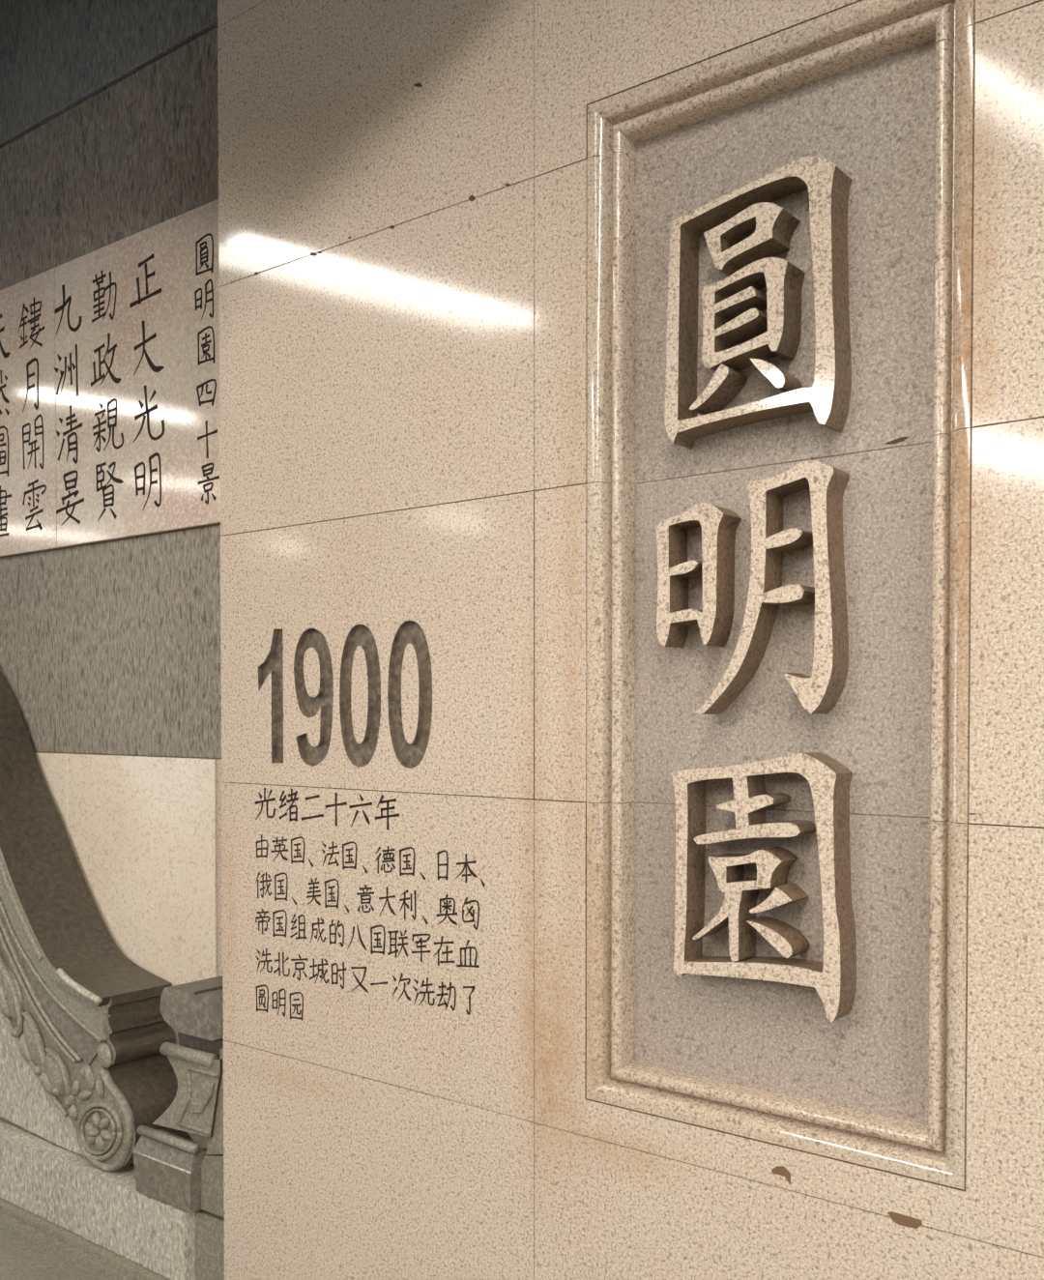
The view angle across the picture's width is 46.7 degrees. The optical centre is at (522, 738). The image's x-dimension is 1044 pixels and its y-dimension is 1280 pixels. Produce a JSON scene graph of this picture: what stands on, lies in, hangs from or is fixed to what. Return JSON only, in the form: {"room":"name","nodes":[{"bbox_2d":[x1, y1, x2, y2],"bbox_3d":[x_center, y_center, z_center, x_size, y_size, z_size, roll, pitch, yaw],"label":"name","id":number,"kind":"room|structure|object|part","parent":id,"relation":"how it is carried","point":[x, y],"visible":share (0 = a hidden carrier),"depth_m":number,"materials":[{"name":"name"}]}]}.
{"room":"subway station","nodes":[
{"label":"subway station","id":0,"kind":"room"},
{"bbox_2d":[0,1227,101,1279],"bbox_3d":[-3.345,1.578,-0.375,18.000,0.100,9.550,1,2,38],"label":"floor","id":1,"kind":"structure","parent":0,"point":[19,1259],"depth_m":3.33,"materials":[{"name":"grey stone"}]},
{"bbox_2d":[0,1116,224,1279],"bbox_3d":[-1.604,1.319,3.814,2.327,0.242,0.307,1,2,38],"label":"stone plinth","id":2,"kind":"object","parent":1,"relation":"on","point":[53,1199],"visible":0.63,"depth_m":3.34,"materials":[{"name":"beige stone"}]},
{"bbox_2d":[0,671,190,1171],"bbox_3d":[-1.623,0.328,3.833,1.562,1.743,0.245,1,2,38],"label":"scroll","id":3,"kind":"object","parent":2,"relation":"on","point":[83,1029],"visible":0.99,"depth_m":3.58,"materials":[{"name":"grey stone"}]},
{"bbox_2d":[132,975,224,1218],"bbox_3d":[-0.823,0.925,3.211,0.370,0.569,0.244,1,2,38],"label":"pedestal","id":4,"kind":"object","parent":2,"relation":"on","point":[184,1174],"visible":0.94,"depth_m":3.11,"materials":[{"name":"grey stone"}]},
{"bbox_3d":[-0.860,0.816,3.121,0.204,0.038,0.034,1,2,38],"label":"roll moulding","id":5,"kind":"part","parent":4,"relation":"part of","materials":[{"name":"grey stone"}]},
{"bbox_2d":[0,0,222,1140],"bbox_3d":[-1.640,-0.777,4.150,3.000,4.420,0.262,1,2,38],"label":"wall","id":6,"kind":"structure","parent":0,"point":[110,536],"depth_m":3.67,"materials":[{"name":"grey stone"}]},
{"bbox_3d":[-1.759,-1.063,4.142,0.773,0.890,0.112,1,2,38],"label":"text panel","id":7,"kind":"part","parent":6,"relation":"part of","materials":[{"name":"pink stone"}]},
{"bbox_3d":[-0.983,-1.050,3.528,1.203,0.890,0.112,1,2,38],"label":"text panel","id":8,"kind":"part","parent":6,"relation":"part of","materials":[{"name":"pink stone"}]},
{"bbox_2d":[217,0,1043,1279],"bbox_3d":[0.945,-0.730,1.921,3.820,4.420,0.550,1,2,38],"label":"wall","id":9,"kind":"structure","parent":0,"point":[403,184],"depth_m":2.41,"materials":[{"name":"stone"}]},
{"bbox_2d":[254,787,485,1020],"bbox_3d":[-0.350,0.381,2.619,0.706,0.528,0.001,1,2,38],"label":"inscription","id":10,"kind":"object","parent":9,"relation":"attached to","point":[292,794],"visible":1,"depth_m":2.64,"materials":[{"name":"brown paint"}]},
{"bbox_2d":[586,0,976,1190],"bbox_3d":[0.423,-0.242,2.055,0.702,1.837,0.104,1,2,38],"label":"inscription panel","id":11,"kind":"object","parent":9,"relation":"attached to","point":[780,225],"visible":1,"depth_m":2.02,"materials":[{"name":"stone"}]},
{"bbox_3d":[0.168,0.396,2.257,0.068,0.554,0.075,1,2,38],"label":"frame moulding","id":12,"kind":"part","parent":11,"relation":"part of","materials":[{"name":"stone"}]},
{"bbox_3d":[0.168,-0.177,2.245,0.068,0.589,0.075,1,2,38],"label":"frame moulding","id":13,"kind":"part","parent":11,"relation":"part of","materials":[{"name":"stone"}]},
{"bbox_3d":[0.168,-0.768,2.233,0.068,0.592,0.075,1,2,38],"label":"frame moulding","id":14,"kind":"part","parent":11,"relation":"part of","materials":[{"name":"stone"}]},
{"bbox_3d":[0.168,-1.115,2.225,0.068,0.098,0.075,1,2,38],"label":"frame moulding","id":15,"kind":"part","parent":11,"relation":"part of","materials":[{"name":"stone"}]},
{"bbox_3d":[0.417,-1.126,2.029,0.702,0.068,0.075,1,2,38],"label":"frame moulding","id":16,"kind":"part","parent":11,"relation":"part of","materials":[{"name":"stone"}]},
{"bbox_3d":[0.417,0.643,2.066,0.702,0.068,0.075,1,2,38],"label":"frame moulding","id":17,"kind":"part","parent":11,"relation":"part of","materials":[{"name":"stone"}]},
{"bbox_3d":[0.665,0.404,1.864,0.068,0.554,0.075,1,2,38],"label":"frame moulding","id":18,"kind":"part","parent":11,"relation":"part of","materials":[{"name":"stone"}]},
{"bbox_3d":[0.665,-0.169,1.852,0.068,0.589,0.075,1,2,38],"label":"frame moulding","id":19,"kind":"part","parent":11,"relation":"part of","materials":[{"name":"stone"}]},
{"bbox_3d":[0.665,-0.760,1.839,0.068,0.592,0.075,1,2,38],"label":"frame moulding","id":20,"kind":"part","parent":11,"relation":"part of","materials":[{"name":"stone"}]},
{"bbox_3d":[0.665,-1.106,1.832,0.068,0.098,0.075,1,2,38],"label":"frame moulding","id":21,"kind":"part","parent":11,"relation":"part of","materials":[{"name":"stone"}]}
]}

